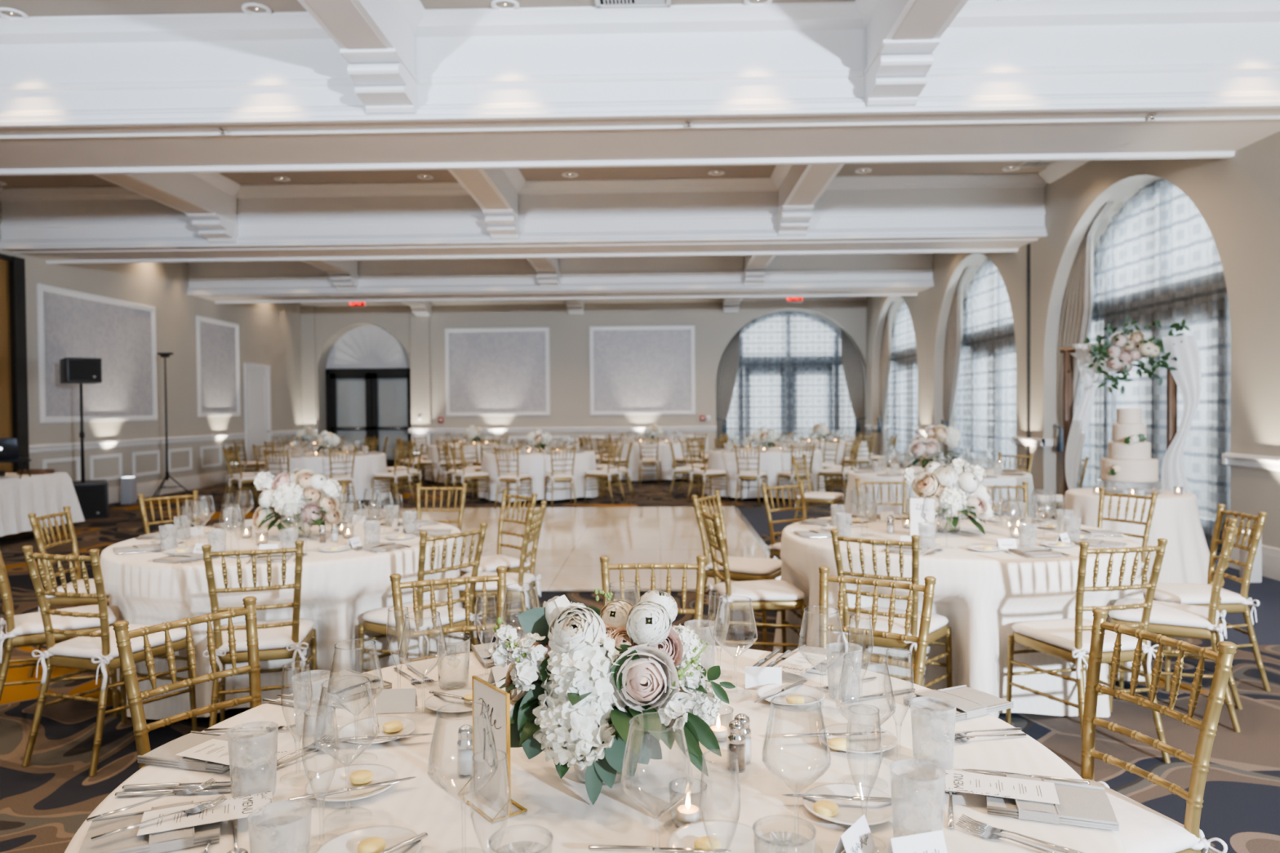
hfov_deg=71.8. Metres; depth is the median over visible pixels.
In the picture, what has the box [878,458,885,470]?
water tumbler
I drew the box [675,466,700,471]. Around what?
cushion
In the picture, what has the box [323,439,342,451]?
chair
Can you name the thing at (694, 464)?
cushion
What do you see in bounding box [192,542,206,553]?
place card
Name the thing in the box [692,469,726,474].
cushion
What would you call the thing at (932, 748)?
water tumbler
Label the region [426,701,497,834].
wine glass
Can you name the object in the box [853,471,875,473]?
folded napkin
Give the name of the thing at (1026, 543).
water tumbler
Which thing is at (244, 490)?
wine glass
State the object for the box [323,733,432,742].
butter knife
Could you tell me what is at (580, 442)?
chair
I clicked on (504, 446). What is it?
water tumbler
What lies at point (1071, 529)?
place card
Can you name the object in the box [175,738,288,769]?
menu card
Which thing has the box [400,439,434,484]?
chair
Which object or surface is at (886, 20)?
ceiling beam
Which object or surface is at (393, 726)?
butter pat
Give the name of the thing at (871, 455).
chair
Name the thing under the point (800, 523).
spoon
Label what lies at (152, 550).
spoon
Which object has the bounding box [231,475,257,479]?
cushion
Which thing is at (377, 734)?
wine glass
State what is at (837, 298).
trim
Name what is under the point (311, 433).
centrepiece
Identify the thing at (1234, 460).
trim
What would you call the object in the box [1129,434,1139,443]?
flower
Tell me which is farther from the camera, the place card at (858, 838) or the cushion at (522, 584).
the cushion at (522, 584)
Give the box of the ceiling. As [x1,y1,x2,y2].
[0,0,1057,187]
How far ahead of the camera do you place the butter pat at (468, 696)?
2.09 m
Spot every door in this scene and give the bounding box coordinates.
[243,362,271,471]
[325,324,411,466]
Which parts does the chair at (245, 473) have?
leg, backrest, leg, leg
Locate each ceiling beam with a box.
[0,0,1279,175]
[0,173,1047,263]
[93,173,239,222]
[186,253,933,303]
[297,0,425,77]
[302,260,359,275]
[400,301,431,307]
[448,168,525,217]
[525,257,559,272]
[562,299,583,306]
[722,297,742,304]
[743,254,775,269]
[770,164,844,213]
[854,0,968,70]
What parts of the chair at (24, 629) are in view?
leg, leg, seat frame, leg, leg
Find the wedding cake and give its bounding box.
[1100,408,1158,482]
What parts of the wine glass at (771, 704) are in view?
stem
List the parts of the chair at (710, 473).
leg, backrest, leg, seat frame, leg, leg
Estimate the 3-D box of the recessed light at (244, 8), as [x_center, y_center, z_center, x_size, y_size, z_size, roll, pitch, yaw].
[-2.889,-3.155,6.663,0.210,0.046,0.210,0,1,1]
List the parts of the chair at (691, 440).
leg, backrest, leg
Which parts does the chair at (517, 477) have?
leg, backrest, leg, seat frame, leg, leg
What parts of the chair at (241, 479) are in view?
leg, backrest, leg, seat frame, leg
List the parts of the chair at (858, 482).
leg, rail, rail, leg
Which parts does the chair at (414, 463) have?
leg, backrest, leg, seat frame, leg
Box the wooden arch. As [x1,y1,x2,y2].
[1059,343,1177,502]
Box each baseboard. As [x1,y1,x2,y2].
[107,468,244,503]
[870,461,1279,581]
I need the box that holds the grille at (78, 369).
[68,359,99,380]
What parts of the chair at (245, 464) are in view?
leg, backrest, leg, seat frame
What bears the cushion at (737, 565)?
on the chair at (741, 569)
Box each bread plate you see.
[150,538,184,544]
[163,547,194,554]
[203,528,222,533]
[227,550,251,557]
[305,763,397,801]
[315,825,422,852]
[316,545,351,551]
[337,715,416,743]
[364,520,389,524]
[384,533,415,539]
[392,525,421,529]
[423,688,472,712]
[666,819,771,852]
[755,682,825,705]
[802,782,893,825]
[817,723,897,753]
[819,525,848,530]
[844,517,869,522]
[893,515,909,519]
[965,544,1001,551]
[988,517,1014,522]
[1036,523,1058,528]
[1039,541,1075,547]
[1068,533,1093,539]
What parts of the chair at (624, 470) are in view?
leg, leg, leg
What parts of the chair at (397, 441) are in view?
leg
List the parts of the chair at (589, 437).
leg, backrest, leg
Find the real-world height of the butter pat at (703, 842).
0.012 m
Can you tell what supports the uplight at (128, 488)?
on the floor at (44, 802)
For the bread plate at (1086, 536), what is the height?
0.013 m
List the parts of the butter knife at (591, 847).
blade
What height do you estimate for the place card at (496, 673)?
0.050 m
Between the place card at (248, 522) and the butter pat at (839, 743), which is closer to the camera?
the butter pat at (839, 743)
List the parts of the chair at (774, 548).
leg, seat frame, rail, rail, rail, rail, leg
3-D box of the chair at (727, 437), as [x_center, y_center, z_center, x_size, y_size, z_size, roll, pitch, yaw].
[1.553,0.636,18.037,0.531,0.915,0.428,0,1,18]
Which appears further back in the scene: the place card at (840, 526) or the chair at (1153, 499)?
the chair at (1153, 499)
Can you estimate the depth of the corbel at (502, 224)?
11.52 m
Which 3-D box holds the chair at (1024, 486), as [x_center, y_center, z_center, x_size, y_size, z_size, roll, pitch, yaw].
[2.613,0.861,6.175,0.432,0.915,0.531,0,1,-1]
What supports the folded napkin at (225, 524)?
on the tablecloth at (338, 588)
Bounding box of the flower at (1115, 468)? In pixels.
[1111,464,1120,473]
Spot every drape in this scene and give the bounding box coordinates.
[715,313,767,448]
[813,313,866,441]
[877,302,896,466]
[941,266,971,464]
[1053,202,1114,511]
[1065,334,1201,493]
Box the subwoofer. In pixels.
[71,480,108,519]
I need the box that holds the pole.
[79,383,84,481]
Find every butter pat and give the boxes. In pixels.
[176,548,186,552]
[329,546,338,550]
[350,769,373,784]
[357,836,386,852]
[382,720,402,732]
[463,693,471,703]
[693,835,720,849]
[786,694,804,704]
[813,800,838,817]
[828,737,848,750]
[982,546,991,550]
[1046,524,1054,527]
[1055,542,1065,546]
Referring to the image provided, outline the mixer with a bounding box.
[0,471,4,476]
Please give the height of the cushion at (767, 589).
0.050 m
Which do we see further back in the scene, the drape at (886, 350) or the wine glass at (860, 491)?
the drape at (886, 350)
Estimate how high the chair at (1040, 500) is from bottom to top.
0.915 m
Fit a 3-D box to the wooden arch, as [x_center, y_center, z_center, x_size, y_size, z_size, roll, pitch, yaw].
[4.288,0.269,7.925,0.949,1.995,0.158,1,2,44]
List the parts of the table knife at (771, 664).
blade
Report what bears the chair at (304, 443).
on the floor at (44, 802)
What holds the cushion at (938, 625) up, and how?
on the chair at (939, 628)
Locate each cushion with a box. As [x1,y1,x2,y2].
[5,604,115,635]
[46,623,186,659]
[52,578,109,596]
[215,617,314,653]
[228,471,260,476]
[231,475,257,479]
[237,461,265,465]
[326,475,351,480]
[362,600,472,629]
[373,471,408,476]
[386,466,410,471]
[392,469,417,473]
[400,457,423,461]
[404,459,432,463]
[440,460,462,464]
[448,468,475,472]
[454,471,488,476]
[457,571,534,591]
[458,555,526,573]
[464,466,480,470]
[499,473,531,478]
[545,472,572,477]
[585,470,618,474]
[595,464,614,468]
[600,457,626,461]
[601,466,628,471]
[639,458,660,462]
[675,457,699,461]
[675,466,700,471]
[684,463,706,467]
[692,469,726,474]
[705,556,782,574]
[714,579,805,600]
[738,471,766,475]
[770,542,781,551]
[778,471,810,475]
[799,492,844,499]
[817,468,851,473]
[822,462,835,466]
[825,465,855,469]
[844,457,868,461]
[847,606,947,636]
[867,455,893,459]
[1011,617,1147,653]
[1034,494,1062,502]
[1082,778,1199,852]
[1108,598,1219,628]
[1142,582,1248,604]
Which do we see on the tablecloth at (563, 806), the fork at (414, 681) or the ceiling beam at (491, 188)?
the fork at (414, 681)
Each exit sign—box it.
[349,302,365,306]
[786,297,802,302]
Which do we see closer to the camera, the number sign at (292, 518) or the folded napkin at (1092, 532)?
the folded napkin at (1092, 532)
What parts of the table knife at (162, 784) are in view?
blade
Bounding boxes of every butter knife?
[288,777,416,802]
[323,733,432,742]
[377,832,428,852]
[428,690,471,702]
[588,844,732,852]
[754,679,807,702]
[782,731,885,738]
[782,793,891,802]
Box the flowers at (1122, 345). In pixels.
[1084,315,1190,395]
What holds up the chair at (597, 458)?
on the floor at (44, 802)
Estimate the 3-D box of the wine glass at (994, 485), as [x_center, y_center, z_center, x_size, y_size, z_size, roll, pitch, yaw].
[2.117,0.460,5.175,0.108,0.235,0.108,0,1,1]
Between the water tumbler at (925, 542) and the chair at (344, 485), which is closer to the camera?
the water tumbler at (925, 542)
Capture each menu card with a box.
[137,791,272,835]
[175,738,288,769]
[773,651,826,675]
[935,769,1059,804]
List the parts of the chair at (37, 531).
leg, rail, rail, rail, rail, leg, seat frame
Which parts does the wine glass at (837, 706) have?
stem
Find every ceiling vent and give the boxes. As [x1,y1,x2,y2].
[595,0,671,8]
[1015,160,1056,168]
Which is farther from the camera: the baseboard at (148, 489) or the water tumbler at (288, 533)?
the baseboard at (148, 489)
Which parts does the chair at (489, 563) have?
leg, seat frame, leg, rail, rail, rail, rail, leg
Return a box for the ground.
[726,423,1217,519]
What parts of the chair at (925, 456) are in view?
leg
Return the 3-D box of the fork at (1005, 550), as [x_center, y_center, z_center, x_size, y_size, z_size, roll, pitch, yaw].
[1.757,0.596,4.141,0.024,0.010,0.200,-1,1,-10]
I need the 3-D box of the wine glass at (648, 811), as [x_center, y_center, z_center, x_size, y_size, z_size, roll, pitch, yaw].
[0.025,0.554,1.311,0.108,0.235,0.108,0,1,1]
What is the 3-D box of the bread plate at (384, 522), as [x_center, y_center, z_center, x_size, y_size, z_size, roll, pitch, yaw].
[-1.624,0.596,5.475,0.163,0.013,0.163,0,1,1]
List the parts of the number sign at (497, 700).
frame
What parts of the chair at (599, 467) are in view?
leg, backrest, leg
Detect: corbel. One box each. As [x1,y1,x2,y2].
[186,213,238,243]
[326,271,359,290]
[339,48,418,115]
[409,302,431,315]
[482,208,520,239]
[534,268,560,288]
[566,300,584,314]
[722,298,739,312]
[742,266,767,285]
[776,204,813,235]
[863,38,940,106]
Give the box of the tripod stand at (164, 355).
[151,352,192,497]
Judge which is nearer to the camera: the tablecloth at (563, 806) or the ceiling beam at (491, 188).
the tablecloth at (563, 806)
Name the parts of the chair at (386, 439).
leg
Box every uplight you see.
[120,476,137,504]
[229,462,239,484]
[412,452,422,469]
[1239,530,1262,582]
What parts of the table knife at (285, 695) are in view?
blade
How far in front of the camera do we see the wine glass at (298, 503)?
4.47 m
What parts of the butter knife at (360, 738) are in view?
blade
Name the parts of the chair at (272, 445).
leg, backrest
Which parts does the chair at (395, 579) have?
leg, rail, rail, rail, leg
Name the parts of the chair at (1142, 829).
leg, rail, rail, rail, rail, seat frame, leg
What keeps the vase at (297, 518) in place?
on the centrepiece at (313, 491)
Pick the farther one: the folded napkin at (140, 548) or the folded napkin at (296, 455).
the folded napkin at (296, 455)
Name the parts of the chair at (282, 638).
leg, leg, rail, rail, rail, rail, seat frame, leg, leg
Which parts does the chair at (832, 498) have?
leg, backrest, leg, seat frame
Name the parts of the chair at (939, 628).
leg, leg, rail, rail, rail, rail, seat frame, leg, leg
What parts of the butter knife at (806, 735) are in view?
blade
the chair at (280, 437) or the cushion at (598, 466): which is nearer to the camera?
the cushion at (598, 466)
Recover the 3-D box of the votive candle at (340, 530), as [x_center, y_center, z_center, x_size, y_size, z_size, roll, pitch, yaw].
[-1.705,0.580,5.051,0.065,0.062,0.065,0,1,1]
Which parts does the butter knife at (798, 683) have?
blade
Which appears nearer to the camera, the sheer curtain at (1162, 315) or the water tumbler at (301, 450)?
the sheer curtain at (1162, 315)
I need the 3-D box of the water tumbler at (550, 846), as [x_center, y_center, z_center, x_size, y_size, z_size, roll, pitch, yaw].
[-0.159,0.614,1.186,0.086,0.121,0.086,0,1,1]
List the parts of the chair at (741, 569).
leg, rail, leg, seat frame, leg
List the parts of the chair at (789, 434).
backrest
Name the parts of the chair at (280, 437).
backrest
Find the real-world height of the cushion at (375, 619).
0.050 m
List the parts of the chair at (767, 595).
rail, leg, rail, rail, rail, leg, seat frame, leg, leg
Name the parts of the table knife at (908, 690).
blade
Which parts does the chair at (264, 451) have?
leg, backrest, leg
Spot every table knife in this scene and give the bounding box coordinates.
[115,549,166,554]
[115,787,237,796]
[122,781,244,789]
[181,558,203,564]
[262,697,334,711]
[276,693,348,706]
[751,648,779,666]
[765,649,791,666]
[802,536,831,537]
[840,688,915,702]
[923,548,937,555]
[961,768,1089,785]
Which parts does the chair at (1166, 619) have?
leg, leg, seat frame, rail, rail, leg, leg, rail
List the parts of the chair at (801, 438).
backrest, leg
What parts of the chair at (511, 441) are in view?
backrest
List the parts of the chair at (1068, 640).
leg, seat frame, leg, rail, rail, rail, rail, leg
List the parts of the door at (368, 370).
frame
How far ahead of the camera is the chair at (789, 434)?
19.58 m
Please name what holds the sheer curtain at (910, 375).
hanging from the wall at (1237, 197)
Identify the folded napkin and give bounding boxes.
[78,798,222,852]
[112,543,161,553]
[137,730,253,773]
[139,531,179,537]
[152,552,203,563]
[213,521,244,527]
[255,552,293,563]
[290,455,306,457]
[296,668,392,702]
[355,542,404,551]
[365,515,385,521]
[400,519,438,525]
[413,528,451,535]
[471,642,497,667]
[774,644,852,675]
[794,529,831,537]
[800,518,835,524]
[845,512,879,519]
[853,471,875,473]
[857,467,876,470]
[876,473,901,476]
[886,466,904,468]
[888,545,929,554]
[902,684,1013,722]
[984,773,1119,831]
[985,475,997,478]
[1000,472,1026,475]
[1002,469,1022,472]
[1008,546,1061,557]
[1018,517,1057,524]
[1074,528,1121,536]
[1074,538,1125,548]
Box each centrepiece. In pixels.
[252,468,345,537]
[296,426,318,444]
[313,431,342,454]
[461,425,484,443]
[489,588,735,804]
[525,428,551,452]
[642,423,662,442]
[751,426,777,449]
[808,422,831,441]
[902,457,1002,534]
[905,424,963,469]
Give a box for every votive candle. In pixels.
[240,526,252,537]
[255,531,268,545]
[336,522,347,533]
[342,525,354,538]
[668,777,706,826]
[710,704,733,742]
[901,516,909,528]
[1009,524,1018,537]
[1012,518,1024,529]
[1092,485,1102,494]
[1173,486,1182,494]
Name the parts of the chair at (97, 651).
leg, rail, rail, rail, rail, leg, seat frame, leg, leg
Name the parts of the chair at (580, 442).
backrest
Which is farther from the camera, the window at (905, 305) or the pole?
the window at (905, 305)
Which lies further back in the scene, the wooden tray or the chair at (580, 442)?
the chair at (580, 442)
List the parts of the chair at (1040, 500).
leg, seat frame, backrest, leg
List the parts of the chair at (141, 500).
leg, rail, rail, leg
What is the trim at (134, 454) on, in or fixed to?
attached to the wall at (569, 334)
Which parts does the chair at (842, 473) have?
leg, seat frame, leg, backrest, leg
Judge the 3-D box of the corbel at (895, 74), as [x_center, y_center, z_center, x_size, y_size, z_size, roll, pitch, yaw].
[1.903,-2.570,6.485,0.394,0.274,0.650,0,1,1]
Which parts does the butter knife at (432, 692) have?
blade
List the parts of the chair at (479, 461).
leg, backrest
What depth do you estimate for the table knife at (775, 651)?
2.45 m
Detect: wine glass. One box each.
[187,500,210,543]
[194,494,215,526]
[218,503,242,532]
[234,489,254,526]
[280,502,303,542]
[313,675,379,812]
[327,638,383,733]
[342,497,363,525]
[362,488,381,511]
[374,492,394,520]
[398,610,447,706]
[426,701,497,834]
[501,582,540,639]
[604,581,639,605]
[620,711,693,842]
[712,595,757,693]
[761,693,831,846]
[797,605,845,709]
[835,651,895,769]
[851,485,870,523]
[857,491,877,533]
[875,483,894,505]
[920,497,943,522]
[991,484,1011,506]
[998,497,1021,526]
[1030,488,1051,517]
[1032,493,1055,520]
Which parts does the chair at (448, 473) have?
leg, backrest, leg, leg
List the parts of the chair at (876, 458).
seat frame, leg, backrest, leg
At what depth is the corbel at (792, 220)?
11.44 m
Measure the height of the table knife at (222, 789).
0.008 m
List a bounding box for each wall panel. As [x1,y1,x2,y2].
[36,283,157,422]
[195,315,240,417]
[444,327,550,416]
[589,325,695,415]
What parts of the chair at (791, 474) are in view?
leg, leg, seat frame, backrest, leg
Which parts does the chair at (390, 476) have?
leg, leg, seat frame, leg, backrest, leg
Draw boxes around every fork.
[86,777,216,822]
[90,795,227,840]
[201,840,212,852]
[204,723,298,731]
[249,733,333,773]
[350,547,377,552]
[393,666,426,684]
[406,665,437,683]
[814,676,876,690]
[934,727,1022,737]
[937,733,1026,742]
[944,790,957,828]
[955,819,1056,852]
[958,813,1084,852]
[1000,549,1028,558]
[1074,543,1112,548]
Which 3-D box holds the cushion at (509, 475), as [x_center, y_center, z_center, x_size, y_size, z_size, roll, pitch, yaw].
[-1.908,0.746,13.385,0.414,0.050,0.438,0,1,16]
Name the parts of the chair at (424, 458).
leg, backrest, leg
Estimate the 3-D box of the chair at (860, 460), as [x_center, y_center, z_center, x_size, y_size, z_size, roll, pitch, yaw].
[4.161,0.637,16.870,0.428,0.915,0.531,-1,1,-17]
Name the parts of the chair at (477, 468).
leg, backrest, leg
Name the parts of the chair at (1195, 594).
leg, seat frame, leg, rail, rail, rail, rail, leg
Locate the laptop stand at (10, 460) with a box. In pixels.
[0,458,31,478]
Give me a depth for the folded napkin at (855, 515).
5.58 m
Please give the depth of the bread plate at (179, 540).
4.75 m
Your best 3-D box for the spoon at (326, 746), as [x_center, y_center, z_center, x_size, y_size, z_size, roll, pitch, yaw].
[-0.681,0.664,1.772,0.035,0.008,0.185,0,1,34]
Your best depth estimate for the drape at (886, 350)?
20.84 m
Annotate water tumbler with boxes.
[159,524,177,549]
[173,515,191,538]
[207,528,226,551]
[222,507,238,529]
[226,721,278,797]
[247,800,311,852]
[279,528,297,554]
[291,670,333,736]
[298,448,304,455]
[338,502,353,523]
[363,446,368,453]
[363,520,380,544]
[384,504,398,525]
[401,511,417,533]
[435,634,470,689]
[488,824,553,852]
[502,445,507,453]
[684,619,715,671]
[724,443,728,450]
[752,814,816,852]
[780,444,786,451]
[826,642,862,701]
[831,504,845,525]
[835,512,851,536]
[862,499,877,520]
[872,461,880,471]
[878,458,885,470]
[889,759,946,837]
[890,462,898,474]
[902,457,911,468]
[905,497,909,516]
[910,696,956,770]
[918,522,936,548]
[956,513,968,519]
[973,458,981,466]
[993,462,1002,474]
[994,460,1003,471]
[1009,502,1025,524]
[1017,522,1037,547]
[1056,509,1073,532]
[1062,515,1080,542]
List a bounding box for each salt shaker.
[330,524,337,542]
[456,724,472,777]
[733,713,751,764]
[886,515,893,533]
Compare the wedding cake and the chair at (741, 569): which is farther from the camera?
the wedding cake
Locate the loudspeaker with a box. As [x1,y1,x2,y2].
[59,357,102,383]
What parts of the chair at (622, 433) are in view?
backrest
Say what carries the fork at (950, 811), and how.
on the tablecloth at (563, 806)
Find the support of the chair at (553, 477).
on the floor at (44, 802)
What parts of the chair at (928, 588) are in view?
leg, rail, rail, rail, leg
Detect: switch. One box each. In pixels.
[438,417,443,422]
[699,415,705,421]
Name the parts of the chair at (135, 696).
leg, rail, rail, rail, leg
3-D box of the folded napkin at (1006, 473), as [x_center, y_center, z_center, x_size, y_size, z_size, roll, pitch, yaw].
[3.771,0.482,8.924,0.200,0.016,0.146,0,1,38]
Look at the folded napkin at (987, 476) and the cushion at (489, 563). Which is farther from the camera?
the folded napkin at (987, 476)
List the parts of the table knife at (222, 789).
blade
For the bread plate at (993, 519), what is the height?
0.013 m
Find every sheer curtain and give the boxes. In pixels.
[715,311,855,447]
[885,300,917,466]
[954,258,1016,469]
[1075,178,1231,550]
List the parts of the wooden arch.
post, post, post, post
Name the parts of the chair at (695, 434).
backrest, leg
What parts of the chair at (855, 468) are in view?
leg, leg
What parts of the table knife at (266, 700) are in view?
blade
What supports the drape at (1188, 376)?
hanging from the wooden arch
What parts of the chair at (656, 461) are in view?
leg, backrest, seat frame, leg, leg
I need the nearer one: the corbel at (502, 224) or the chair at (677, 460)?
the corbel at (502, 224)
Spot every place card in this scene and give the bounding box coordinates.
[166,536,177,546]
[190,525,204,536]
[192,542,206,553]
[243,519,253,528]
[259,543,279,549]
[346,536,362,548]
[351,515,366,524]
[375,688,417,713]
[391,518,400,527]
[398,525,406,533]
[487,663,510,687]
[745,666,782,688]
[833,814,876,852]
[837,523,845,529]
[878,511,894,519]
[886,830,946,852]
[900,535,919,544]
[995,538,1017,550]
[1021,515,1034,526]
[1056,532,1071,542]
[1058,524,1074,533]
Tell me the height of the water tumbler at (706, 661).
0.121 m
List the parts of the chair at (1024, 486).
rail, rail, leg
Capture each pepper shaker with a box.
[319,524,326,542]
[726,720,746,772]
[887,515,894,531]
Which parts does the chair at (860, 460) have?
seat frame, backrest, leg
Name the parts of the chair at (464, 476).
leg, backrest, leg, seat frame, leg, leg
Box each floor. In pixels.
[0,464,1279,852]
[342,506,780,593]
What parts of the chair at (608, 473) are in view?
leg, leg, seat frame, leg, backrest, leg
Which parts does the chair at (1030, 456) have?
leg, backrest, leg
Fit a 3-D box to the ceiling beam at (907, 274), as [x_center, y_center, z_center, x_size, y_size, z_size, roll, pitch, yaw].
[-1.552,-2.949,17.148,14.070,0.835,1.250,0,1,1]
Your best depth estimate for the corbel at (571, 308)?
21.57 m
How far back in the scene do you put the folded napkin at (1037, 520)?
5.22 m
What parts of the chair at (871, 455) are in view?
backrest, leg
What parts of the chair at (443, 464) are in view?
leg, backrest, seat frame, leg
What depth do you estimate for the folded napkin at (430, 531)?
4.99 m
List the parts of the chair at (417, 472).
leg, leg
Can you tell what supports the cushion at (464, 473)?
on the chair at (464, 476)
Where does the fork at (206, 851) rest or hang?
on the tablecloth at (563, 806)
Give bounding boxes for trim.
[0,160,1090,192]
[0,253,29,472]
[28,429,299,453]
[42,435,707,480]
[300,296,866,306]
[302,427,433,466]
[317,426,715,433]
[864,425,1279,471]
[1026,243,1030,472]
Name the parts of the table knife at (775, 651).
blade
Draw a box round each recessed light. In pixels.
[0,7,28,19]
[0,181,6,185]
[241,2,271,14]
[272,176,290,181]
[417,174,433,179]
[491,0,519,10]
[561,172,577,177]
[708,169,724,175]
[743,0,772,5]
[854,168,871,173]
[1002,165,1019,171]
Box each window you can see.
[715,311,841,446]
[891,304,917,466]
[958,259,1015,469]
[1077,179,1231,550]
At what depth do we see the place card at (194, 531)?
5.02 m
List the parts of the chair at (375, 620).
leg, seat frame, leg, leg, rail, rail, rail, rail, leg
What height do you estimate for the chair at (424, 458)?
0.915 m
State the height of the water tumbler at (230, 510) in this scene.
0.121 m
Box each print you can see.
[194,791,271,813]
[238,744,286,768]
[936,773,1010,797]
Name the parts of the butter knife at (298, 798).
blade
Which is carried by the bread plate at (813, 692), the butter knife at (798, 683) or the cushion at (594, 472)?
the butter knife at (798, 683)
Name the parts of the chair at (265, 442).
backrest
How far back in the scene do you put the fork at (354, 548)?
4.42 m
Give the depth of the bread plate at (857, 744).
1.84 m
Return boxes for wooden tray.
[17,469,54,474]
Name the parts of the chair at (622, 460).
leg, backrest, leg, seat frame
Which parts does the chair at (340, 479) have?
leg, backrest, seat frame, leg, leg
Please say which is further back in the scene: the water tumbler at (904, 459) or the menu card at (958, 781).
the water tumbler at (904, 459)
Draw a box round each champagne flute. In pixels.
[280,661,312,772]
[299,507,311,538]
[301,705,338,839]
[386,606,410,670]
[469,749,510,852]
[475,592,497,673]
[699,749,741,852]
[707,592,729,665]
[845,704,882,820]
[847,613,873,707]
[883,648,913,755]
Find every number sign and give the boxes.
[279,514,305,532]
[457,675,527,822]
[908,497,936,538]
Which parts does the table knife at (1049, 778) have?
blade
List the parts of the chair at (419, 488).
leg, rail, rail, rail, leg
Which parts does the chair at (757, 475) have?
leg, leg, backrest, seat frame, leg, leg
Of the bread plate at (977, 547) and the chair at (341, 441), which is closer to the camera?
the bread plate at (977, 547)
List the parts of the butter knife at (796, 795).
blade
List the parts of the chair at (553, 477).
leg, leg, seat frame, backrest, leg, leg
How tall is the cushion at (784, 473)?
0.050 m
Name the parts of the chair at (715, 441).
backrest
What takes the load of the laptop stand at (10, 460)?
on the tablecloth at (42, 495)
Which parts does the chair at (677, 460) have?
seat frame, leg, backrest, leg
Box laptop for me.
[0,437,28,460]
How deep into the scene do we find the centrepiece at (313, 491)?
4.84 m
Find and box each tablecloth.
[0,472,84,536]
[64,644,1126,852]
[100,518,465,719]
[258,444,353,470]
[264,452,390,502]
[424,442,519,484]
[478,449,599,502]
[609,440,699,480]
[703,448,825,499]
[773,513,1150,717]
[775,440,869,479]
[842,466,1038,518]
[1061,487,1209,583]
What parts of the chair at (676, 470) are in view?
leg, leg, seat frame, leg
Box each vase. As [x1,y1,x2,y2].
[288,513,311,537]
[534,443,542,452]
[573,764,631,786]
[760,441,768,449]
[936,514,960,533]
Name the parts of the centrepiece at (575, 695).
bud stem, bud stem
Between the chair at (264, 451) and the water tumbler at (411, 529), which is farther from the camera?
the chair at (264, 451)
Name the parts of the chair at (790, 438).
backrest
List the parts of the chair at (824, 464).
leg, backrest, leg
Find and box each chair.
[0,551,118,717]
[22,545,197,776]
[26,506,109,678]
[112,595,262,768]
[137,489,199,534]
[201,540,317,727]
[221,446,262,504]
[224,448,263,509]
[232,440,265,486]
[252,444,274,497]
[262,449,290,489]
[264,440,284,455]
[280,436,298,444]
[303,442,323,453]
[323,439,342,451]
[326,448,356,510]
[338,483,346,512]
[353,441,374,452]
[358,522,487,673]
[363,435,376,450]
[364,438,378,451]
[372,445,415,505]
[382,436,388,464]
[386,441,416,494]
[389,565,506,664]
[391,443,425,501]
[395,437,423,481]
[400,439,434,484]
[412,435,427,478]
[416,483,467,558]
[435,439,466,487]
[442,443,476,499]
[448,445,490,505]
[449,435,467,443]
[457,500,546,649]
[458,489,537,622]
[459,441,480,494]
[472,438,500,480]
[492,434,508,442]
[493,447,532,507]
[510,440,531,448]
[544,445,576,507]
[560,439,581,448]
[577,435,604,478]
[582,434,608,463]
[584,444,625,503]
[595,437,627,483]
[595,440,619,493]
[599,555,706,640]
[601,441,634,497]
[608,433,623,442]
[638,437,661,484]
[668,441,700,497]
[672,436,703,484]
[679,439,706,492]
[686,443,728,503]
[691,489,782,648]
[693,432,707,464]
[699,505,807,653]
[700,433,728,462]
[701,435,729,479]
[714,438,734,448]
[733,444,768,506]
[745,435,750,446]
[747,434,757,447]
[760,480,806,579]
[771,438,792,448]
[775,432,791,439]
[777,444,816,506]
[791,454,844,524]
[800,436,824,476]
[817,442,857,493]
[818,565,936,686]
[821,431,838,439]
[822,438,841,491]
[825,440,861,492]
[830,528,951,688]
[840,435,873,483]
[854,477,906,513]
[858,432,875,465]
[866,434,897,467]
[893,451,926,466]
[986,481,1028,516]
[998,452,1032,473]
[1005,537,1170,763]
[1034,457,1088,519]
[1080,608,1237,852]
[1097,487,1158,582]
[1107,518,1242,732]
[1142,503,1271,691]
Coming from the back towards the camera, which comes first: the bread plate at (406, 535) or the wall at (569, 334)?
the wall at (569, 334)
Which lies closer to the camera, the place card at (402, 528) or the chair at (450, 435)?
the place card at (402, 528)
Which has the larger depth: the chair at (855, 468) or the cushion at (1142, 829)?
the chair at (855, 468)
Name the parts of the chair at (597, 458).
leg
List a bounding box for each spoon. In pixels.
[120,550,161,555]
[135,537,168,539]
[226,818,248,852]
[275,742,340,768]
[800,523,829,526]
[929,548,943,555]
[1044,547,1070,555]
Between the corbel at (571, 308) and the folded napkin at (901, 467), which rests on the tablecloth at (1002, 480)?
the folded napkin at (901, 467)
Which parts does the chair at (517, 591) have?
leg, seat frame, leg, rail, rail, rail, leg, rail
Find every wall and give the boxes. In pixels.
[0,200,302,487]
[0,258,13,472]
[301,306,431,469]
[315,300,866,454]
[866,131,1279,548]
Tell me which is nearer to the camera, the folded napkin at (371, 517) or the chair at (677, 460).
the folded napkin at (371, 517)
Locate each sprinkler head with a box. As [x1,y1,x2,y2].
[218,127,227,134]
[684,120,692,128]
[1147,113,1156,120]
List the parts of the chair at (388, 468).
leg, backrest, leg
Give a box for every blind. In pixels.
[337,382,366,452]
[378,381,408,456]
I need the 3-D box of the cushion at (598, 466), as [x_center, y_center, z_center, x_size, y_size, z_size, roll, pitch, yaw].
[-0.707,0.695,15.480,0.414,0.050,0.438,1,2,44]
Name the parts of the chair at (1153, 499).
leg, rail, rail, rail, leg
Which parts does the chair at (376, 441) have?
backrest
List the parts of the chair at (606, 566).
leg, rail, rail, leg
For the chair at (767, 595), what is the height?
0.915 m

